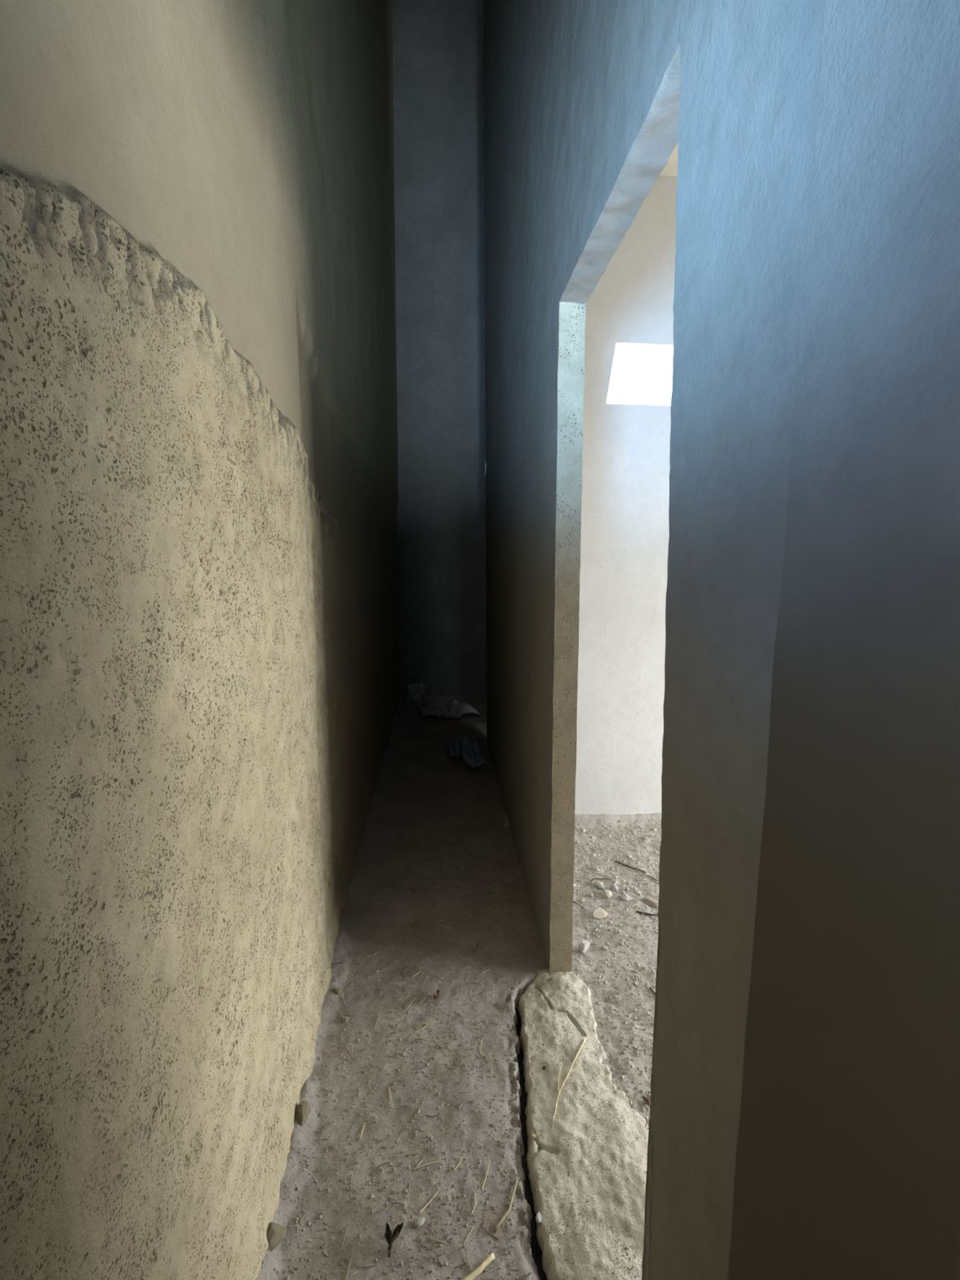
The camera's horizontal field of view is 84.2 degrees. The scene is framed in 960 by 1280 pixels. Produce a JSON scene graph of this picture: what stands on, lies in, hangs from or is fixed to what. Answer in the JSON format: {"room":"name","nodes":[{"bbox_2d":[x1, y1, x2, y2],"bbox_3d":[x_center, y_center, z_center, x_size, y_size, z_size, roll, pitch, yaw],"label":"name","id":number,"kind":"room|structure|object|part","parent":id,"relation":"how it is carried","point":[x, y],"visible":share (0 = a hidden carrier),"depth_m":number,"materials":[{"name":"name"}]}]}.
{"room":"abandoned building corridor","nodes":[
{"label":"abandoned building corridor","id":0,"kind":"room"},
{"bbox_2d":[0,0,400,1279],"bbox_3d":[-0.587,-2.506,1.387,0.300,7.250,6.750,0,8,-5],"label":"wall","id":1,"kind":"structure","parent":0,"point":[200,692],"depth_m":0.73,"materials":[{"name":"paint"}]},
{"bbox_2d":[391,0,486,696],"bbox_3d":[-0.376,-2.973,4.782,1.224,7.303,0.154,0,8,-5],"label":"wall","id":2,"kind":"structure","parent":0,"point":[438,45],"depth_m":4.75,"materials":[{"name":"paint"}]},
{"bbox_2d":[257,693,662,1279],"bbox_3d":[0.462,1.074,1.993,1.970,0.153,6.750,0,8,-5],"label":"floor","id":3,"kind":"structure","parent":0,"point":[424,793],"depth_m":1.55,"materials":[{"name":"grey soil"}]},
{"bbox_2d":[266,1222,286,1250],"bbox_3d":[-0.399,1.146,1.019,0.046,0.036,0.042,2,8,10],"label":"lump","id":4,"kind":"object","parent":3,"relation":"on","point":[276,1233],"visible":0.8,"depth_m":1.02,"materials":[{"name":"beige stone"}]},
{"bbox_2d":[294,1100,311,1126],"bbox_3d":[-0.417,1.108,1.245,0.033,0.041,0.044,2,8,11],"label":"lump","id":5,"kind":"object","parent":3,"relation":"on","point":[303,1110],"visible":1,"depth_m":1.24,"materials":[{"name":"beige stone"}]},
{"bbox_2d":[333,987,342,995],"bbox_3d":[-0.435,1.068,1.613,0.026,0.020,0.028,-5,10,-33],"label":"lump","id":6,"kind":"object","parent":3,"relation":"on","point":[337,991],"visible":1,"depth_m":1.61,"materials":[{"name":"beige stone"}]},
{"bbox_2d":[342,1016,350,1023],"bbox_3d":[-0.382,1.085,1.519,0.019,0.016,0.015,-2,9,-16],"label":"stone","id":7,"kind":"object","parent":3,"relation":"on","point":[346,1019],"visible":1,"depth_m":1.51,"materials":[{"name":"grey stone"}]},
{"bbox_2d":[345,1248,354,1279],"bbox_3d":[-0.244,1.168,0.992,0.002,0.006,0.049,1,8,5],"label":"scrap","id":8,"kind":"object","parent":3,"relation":"on","point":[353,1248],"visible":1,"depth_m":0.99,"materials":[{"name":"beige plant"}]},
{"bbox_2d":[384,1222,403,1257],"bbox_3d":[-0.168,1.148,1.018,0.033,0.027,0.042,1,8,7],"label":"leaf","id":9,"kind":"object","parent":3,"relation":"on","point":[390,1237],"visible":1,"depth_m":1.02,"materials":[{"name":"brown plant"}]},
{"bbox_2d":[257,869,539,1279],"bbox_3d":[-0.167,1.079,1.584,0.576,0.046,1.364,0,8,-5],"label":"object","id":10,"kind":"structure","parent":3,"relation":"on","point":[318,1057],"depth_m":1.24,"materials":[{"name":"grey soil"}]},
{"bbox_2d":[404,682,429,703],"bbox_3d":[-0.607,0.501,5.033,0.185,0.169,0.268,2,8,11],"label":"scrap","id":11,"kind":"object","parent":3,"relation":"on","point":[416,691],"visible":1,"depth_m":5.04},
{"bbox_2d":[413,1217,425,1228],"bbox_3d":[-0.120,1.156,1.055,0.024,0.012,0.014,-2,9,-16],"label":"stone","id":12,"kind":"object","parent":3,"relation":"on","point":[420,1222],"visible":1,"depth_m":1.05,"materials":[{"name":"white stone"}]},
{"bbox_2d":[414,1160,439,1168],"bbox_3d":[-0.114,1.141,1.156,0.056,0.002,0.003,-2,9,-15],"label":"scrap","id":13,"kind":"object","parent":3,"relation":"on","point":[437,1161],"visible":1,"depth_m":1.16,"materials":[{"name":"beige plant"}]},
{"bbox_2d":[419,1188,439,1213],"bbox_3d":[-0.102,1.151,1.091,0.003,0.004,0.056,8,11,41],"label":"scrap","id":14,"kind":"object","parent":3,"relation":"on","point":[426,1205],"visible":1,"depth_m":1.09,"materials":[{"name":"beige plant"}]},
{"bbox_2d":[432,989,439,1002],"bbox_3d":[-0.131,1.063,1.587,0.016,0.017,0.042,1,8,4],"label":"leaf","id":15,"kind":"object","parent":3,"relation":"on","point":[436,995],"visible":1,"depth_m":1.59,"materials":[{"name":"brown plant"}]},
{"bbox_2d":[423,1235,449,1244],"bbox_3d":[-0.082,1.160,1.026,0.053,0.009,0.002,2,8,9],"label":"scrap","id":16,"kind":"object","parent":3,"relation":"on","point":[424,1236],"visible":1,"depth_m":1.02,"materials":[{"name":"beige plant"}]},
{"bbox_2d":[417,699,479,719],"bbox_3d":[-0.279,0.589,4.549,0.490,0.119,0.322,-2,9,-16],"label":"plastic sheet","id":17,"kind":"object","parent":3,"relation":"on","point":[454,709],"visible":1,"depth_m":4.48,"materials":[{"name":"grey plastic"}]},
{"bbox_2d":[444,736,487,768],"bbox_3d":[-0.101,0.691,3.464,0.185,0.174,0.536,-2,9,-18],"label":"rag","id":18,"kind":"object","parent":3,"relation":"on","point":[469,751],"visible":1,"depth_m":3.42,"materials":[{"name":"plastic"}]},
{"bbox_2d":[463,1243,471,1272],"bbox_3d":[-0.022,1.165,0.995,0.002,0.007,0.056,-3,9,-21],"label":"scrap","id":19,"kind":"object","parent":3,"relation":"on","point":[464,1243],"visible":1,"depth_m":1.00,"materials":[{"name":"beige plant"}]},
{"bbox_2d":[471,1191,476,1213],"bbox_3d":[-0.011,1.152,1.089,0.008,0.003,0.039,1,8,6],"label":"scrap","id":20,"kind":"object","parent":3,"relation":"on","point":[474,1192],"visible":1,"depth_m":1.08,"materials":[{"name":"beige plant"}]},
{"bbox_2d":[462,1253,494,1279],"bbox_3d":[-0.004,1.167,0.983,0.076,0.012,0.012,-5,10,-35],"label":"stick","id":21,"kind":"object","parent":3,"relation":"on","point":[479,1269],"visible":1,"depth_m":0.98,"materials":[{"name":"wood"}]},
{"bbox_2d":[481,1160,490,1189],"bbox_3d":[0.014,1.145,1.139,0.003,0.008,0.054,3,9,19],"label":"straw","id":22,"kind":"object","parent":3,"relation":"on","point":[490,1160],"visible":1,"depth_m":1.13,"materials":[{"name":"beige plant"}]},
{"bbox_2d":[481,1205,508,1239],"bbox_3d":[0.033,1.164,1.071,0.065,0.012,0.073,2,8,9],"label":"scrap","id":23,"kind":"object","parent":3,"relation":"on","point":[490,1214],"visible":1,"depth_m":1.06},
{"bbox_2d":[493,1177,517,1232],"bbox_3d":[0.058,1.154,1.085,0.015,0.006,0.103,5,9,29],"label":"stick","id":24,"kind":"object","parent":3,"relation":"on","point":[507,1212],"visible":1,"depth_m":1.07,"materials":[{"name":"wood"}]},
{"bbox_2d":[516,1168,523,1181],"bbox_3d":[0.081,1.161,1.147,0.026,0.007,0.031,4,9,22],"label":"stone","id":25,"kind":"object","parent":3,"relation":"on","point":[520,1175],"visible":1,"depth_m":1.15,"materials":[{"name":"grey stone"}]},
{"bbox_2d":[515,1003,547,1279],"bbox_3d":[0.127,1.181,1.149,0.090,0.008,1.111,1,8,2],"label":"crack","id":26,"kind":"object","parent":3,"relation":"on","point":[536,1251],"visible":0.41,"depth_m":1.19,"materials":[{"name":"black"}]},
{"bbox_2d":[578,939,589,953],"bbox_3d":[0.357,1.051,1.823,0.026,0.037,0.047,7,11,39],"label":"stone","id":27,"kind":"object","parent":3,"relation":"on","point":[584,945],"visible":1,"depth_m":1.81,"materials":[{"name":"grey stone"}]},
{"bbox_2d":[593,880,605,889],"bbox_3d":[0.493,1.006,2.182,0.035,0.022,0.047,-5,10,-33],"label":"stone","id":28,"kind":"object","parent":3,"relation":"on","point":[598,884],"visible":1,"depth_m":2.17,"materials":[{"name":"grey stone"}]},
{"bbox_2d":[592,907,607,919],"bbox_3d":[0.452,1.030,1.997,0.054,0.022,0.051,3,9,16],"label":"stone","id":29,"kind":"object","parent":3,"relation":"on","point":[598,913],"visible":1,"depth_m":1.99,"materials":[{"name":"beige stone"}]},
{"bbox_2d":[602,888,612,899],"bbox_3d":[0.509,1.016,2.122,0.038,0.030,0.047,6,10,33],"label":"stone","id":30,"kind":"object","parent":3,"relation":"on","point":[606,894],"visible":1,"depth_m":2.11,"materials":[{"name":"beige stone"}]},
{"bbox_2d":[610,883,617,891],"bbox_3d":[0.549,1.008,2.161,0.028,0.033,0.026,-2,9,-16],"label":"stone","id":31,"kind":"object","parent":3,"relation":"on","point":[614,887],"visible":1,"depth_m":2.15,"materials":[{"name":"grey stone"}]},
{"bbox_2d":[571,819,661,1122],"bbox_3d":[0.733,1.035,1.974,0.937,0.038,1.489,0,8,-5],"label":"gravel","id":32,"kind":"object","parent":3,"relation":"on","point":[641,851],"visible":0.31,"depth_m":1.93,"materials":[{"name":"grey gravel"}]},
{"bbox_2d":[620,893,631,901],"bbox_3d":[0.577,1.016,2.097,0.045,0.021,0.034,2,8,9],"label":"stone","id":33,"kind":"object","parent":3,"relation":"on","point":[625,897],"visible":1,"depth_m":2.09,"materials":[{"name":"grey stone"}]},
{"bbox_2d":[615,860,658,880],"bbox_3d":[0.690,0.995,2.284,0.020,0.008,0.240,-7,11,-43],"label":"twig","id":34,"kind":"object","parent":3,"relation":"on","point":[615,860],"visible":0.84,"depth_m":2.30,"materials":[{"name":"brown wood"}]},
{"bbox_2d":[642,1096,649,1106],"bbox_3d":[0.407,1.131,1.300,0.013,0.007,0.028,-3,9,-23],"label":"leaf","id":35,"kind":"object","parent":3,"relation":"on","point":[646,1100],"visible":0.94,"depth_m":1.30,"materials":[{"name":"brown plant"}]},
{"bbox_2d":[635,910,657,915],"bbox_3d":[0.653,1.032,1.998,0.128,0.009,0.019,2,8,8],"label":"twig","id":36,"kind":"object","parent":3,"relation":"on","point":[638,912],"visible":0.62,"depth_m":2.00,"materials":[{"name":"brown wood"}]},
{"bbox_2d":[644,897,657,907],"bbox_3d":[0.669,1.022,2.073,0.048,0.019,0.065,-7,11,-40],"label":"stone","id":37,"kind":"object","parent":3,"relation":"on","point":[651,902],"visible":0.93,"depth_m":2.06,"materials":[{"name":"brown stone"}]},
{"bbox_2d":[574,175,677,814],"bbox_3d":[1.602,-0.517,2.683,2.782,3.082,0.162,0,8,-5],"label":"wall","id":38,"kind":"structure","parent":0,"point":[624,538],"depth_m":2.53,"materials":[{"name":"paint"}]},
{"bbox_2d":[658,142,678,176],"bbox_3d":[1.824,-1.807,0.344,2.907,0.159,4.324,0,8,-5],"label":"ceiling","id":39,"kind":"structure","parent":0,"point":[670,169],"depth_m":2.26,"materials":[{"name":"paint"}]},
{"bbox_2d":[483,0,959,1279],"bbox_3d":[0.268,-2.379,0.740,0.190,7.302,5.306,0,8,-5],"label":"wall","id":40,"kind":"structure","parent":0,"point":[847,1167],"depth_m":0.53,"materials":[{"name":"grey paint"}]},
{"bbox_2d":[517,968,648,1279],"bbox_3d":[0.301,1.188,1.115,0.470,0.113,1.310,0,8,-5],"label":"sill","id":41,"kind":"structure","parent":40,"relation":"attached to","point":[576,1263],"depth_m":1.19,"materials":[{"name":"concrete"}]},
{"bbox_2d":[531,1131,537,1140],"bbox_3d":[0.125,1.137,1.221,0.014,0.012,0.021,1,8,5],"label":"pebble","id":42,"kind":"object","parent":41,"relation":"on","point":[533,1135],"visible":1,"depth_m":1.21,"materials":[{"name":"stone"}]},
{"bbox_2d":[535,1211,542,1225],"bbox_3d":[0.119,1.157,1.063,0.016,0.015,0.018,-1,8,-12],"label":"stone","id":43,"kind":"object","parent":41,"relation":"on","point":[539,1218],"visible":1,"depth_m":1.06,"materials":[{"name":"white stone"}]},
{"bbox_2d":[551,1038,586,1124],"bbox_3d":[0.213,1.105,1.349,0.037,0.009,0.252,5,9,28],"label":"stalk","id":44,"kind":"object","parent":41,"relation":"on","point":[584,1039],"visible":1,"depth_m":1.34,"materials":[{"name":"beige plant"}]},
{"bbox_3d":[0.200,1.106,1.344,0.007,0.006,0.085,2,8,12],"label":"stem","id":45,"kind":"part","parent":44,"relation":"part of","materials":[{"name":"plant"}]},
{"bbox_2d":[522,973,647,1279],"bbox_3d":[0.227,1.139,1.299,0.254,0.072,0.800,0,8,-5],"label":"sill grit","id":46,"kind":"structure","parent":41,"relation":"on","point":[566,973],"depth_m":1.23,"materials":[{"name":"stone"}]}
]}

